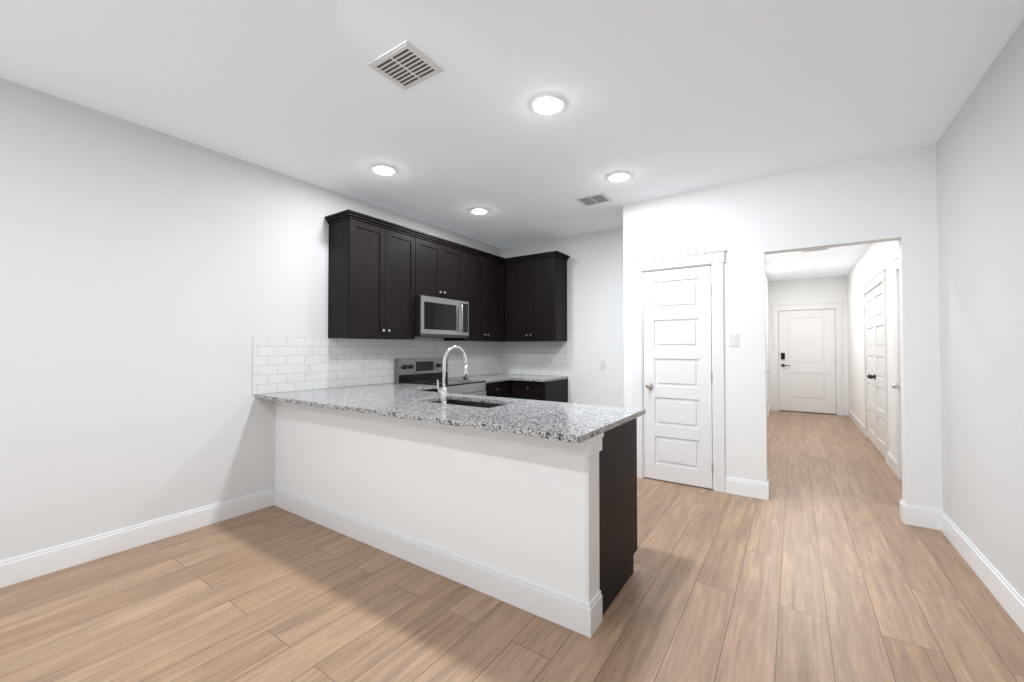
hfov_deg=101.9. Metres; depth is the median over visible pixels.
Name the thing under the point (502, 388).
base cabinet
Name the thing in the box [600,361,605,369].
outlet
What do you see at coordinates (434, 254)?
upper cabinet
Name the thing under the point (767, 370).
door frame
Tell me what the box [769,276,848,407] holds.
wall
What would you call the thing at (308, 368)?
outlet
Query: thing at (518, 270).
upper cabinet
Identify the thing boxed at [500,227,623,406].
wall
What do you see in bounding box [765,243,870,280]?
ceiling
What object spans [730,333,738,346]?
light switch
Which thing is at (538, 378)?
countertop
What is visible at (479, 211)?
recessed light
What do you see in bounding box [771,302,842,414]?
door
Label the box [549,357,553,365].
outlet
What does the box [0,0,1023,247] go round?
ceiling
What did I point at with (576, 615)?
trim
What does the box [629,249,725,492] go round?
door
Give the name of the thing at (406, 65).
ceiling vent
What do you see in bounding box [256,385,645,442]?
countertop
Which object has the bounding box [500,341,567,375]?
tile backsplash
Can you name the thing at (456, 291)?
upper cabinet
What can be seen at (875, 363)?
door
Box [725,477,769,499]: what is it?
baseboard
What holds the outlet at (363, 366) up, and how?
attached to the tile backsplash at (278, 366)
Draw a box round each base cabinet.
[484,380,511,397]
[512,379,567,402]
[599,418,636,615]
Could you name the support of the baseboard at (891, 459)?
attached to the wall at (980, 174)
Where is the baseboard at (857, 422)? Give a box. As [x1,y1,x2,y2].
[846,408,864,435]
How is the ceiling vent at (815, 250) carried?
in the ceiling at (836, 261)
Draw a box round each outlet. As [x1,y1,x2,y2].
[305,361,312,374]
[360,360,366,371]
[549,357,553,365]
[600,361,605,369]
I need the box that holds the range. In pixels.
[394,358,486,395]
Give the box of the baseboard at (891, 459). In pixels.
[887,452,897,476]
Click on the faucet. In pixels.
(443, 391)
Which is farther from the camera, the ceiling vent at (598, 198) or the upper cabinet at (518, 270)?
the upper cabinet at (518, 270)
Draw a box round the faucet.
[437,345,467,405]
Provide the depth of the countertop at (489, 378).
5.18 m
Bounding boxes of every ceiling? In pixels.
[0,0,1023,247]
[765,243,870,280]
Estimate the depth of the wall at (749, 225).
3.41 m
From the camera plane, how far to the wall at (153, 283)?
2.69 m
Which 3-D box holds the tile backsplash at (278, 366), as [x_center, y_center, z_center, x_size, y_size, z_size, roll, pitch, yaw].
[-1.109,0.217,4.641,0.008,0.458,3.319,-1,-1,34]
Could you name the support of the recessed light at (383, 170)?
in the ceiling at (662, 98)
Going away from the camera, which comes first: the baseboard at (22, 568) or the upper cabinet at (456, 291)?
the baseboard at (22, 568)
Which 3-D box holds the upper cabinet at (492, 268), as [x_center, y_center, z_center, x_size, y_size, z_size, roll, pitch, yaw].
[-0.331,-0.532,5.460,0.388,1.068,0.503,-1,-1,34]
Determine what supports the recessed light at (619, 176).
in the ceiling at (662, 98)
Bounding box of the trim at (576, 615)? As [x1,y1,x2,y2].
[274,433,603,637]
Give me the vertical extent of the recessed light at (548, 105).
0.017 m
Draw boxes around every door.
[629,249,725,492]
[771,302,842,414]
[861,269,887,463]
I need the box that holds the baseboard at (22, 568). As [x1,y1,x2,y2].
[0,488,273,587]
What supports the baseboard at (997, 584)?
attached to the wall at (980, 174)
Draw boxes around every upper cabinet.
[327,213,392,338]
[393,225,420,339]
[421,237,448,298]
[444,249,480,340]
[445,245,464,300]
[481,253,504,340]
[505,257,532,340]
[533,253,568,340]
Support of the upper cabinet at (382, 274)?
attached to the wall at (153, 283)
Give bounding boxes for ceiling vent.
[367,40,443,89]
[575,192,612,205]
[800,248,829,252]
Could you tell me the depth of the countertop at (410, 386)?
4.07 m
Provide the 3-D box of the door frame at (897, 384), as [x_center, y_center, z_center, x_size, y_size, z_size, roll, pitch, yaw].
[3.580,0.263,3.707,0.198,2.162,1.016,-1,-1,34]
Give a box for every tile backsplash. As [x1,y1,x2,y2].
[252,337,499,394]
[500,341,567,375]
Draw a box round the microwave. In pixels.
[415,295,468,337]
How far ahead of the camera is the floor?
2.05 m
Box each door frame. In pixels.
[766,297,768,418]
[892,256,901,479]
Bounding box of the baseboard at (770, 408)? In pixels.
[768,403,772,416]
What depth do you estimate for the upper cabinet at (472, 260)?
5.04 m
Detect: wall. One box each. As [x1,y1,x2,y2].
[0,78,499,560]
[275,401,585,601]
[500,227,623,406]
[623,144,942,509]
[765,272,769,407]
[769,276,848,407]
[847,19,1023,598]
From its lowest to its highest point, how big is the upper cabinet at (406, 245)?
1.068 m
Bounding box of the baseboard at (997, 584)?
[936,509,1023,632]
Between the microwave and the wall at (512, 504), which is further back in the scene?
the microwave
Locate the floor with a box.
[0,410,1023,681]
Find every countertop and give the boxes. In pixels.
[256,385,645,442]
[372,383,436,388]
[448,373,523,382]
[512,375,567,381]
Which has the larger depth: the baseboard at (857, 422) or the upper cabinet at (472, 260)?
the baseboard at (857, 422)
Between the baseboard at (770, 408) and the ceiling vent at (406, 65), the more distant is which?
the baseboard at (770, 408)
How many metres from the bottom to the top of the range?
1.165 m
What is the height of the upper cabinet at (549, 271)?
1.068 m
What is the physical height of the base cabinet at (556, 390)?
0.884 m
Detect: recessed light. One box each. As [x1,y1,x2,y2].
[371,164,395,175]
[470,208,487,214]
[532,95,564,115]
[607,172,630,181]
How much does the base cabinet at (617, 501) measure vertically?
0.884 m
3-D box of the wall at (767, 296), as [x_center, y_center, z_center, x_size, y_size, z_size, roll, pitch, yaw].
[3.638,0.017,6.203,0.120,2.740,5.845,-1,-1,34]
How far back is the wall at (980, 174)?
2.29 m
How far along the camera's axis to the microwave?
4.46 m

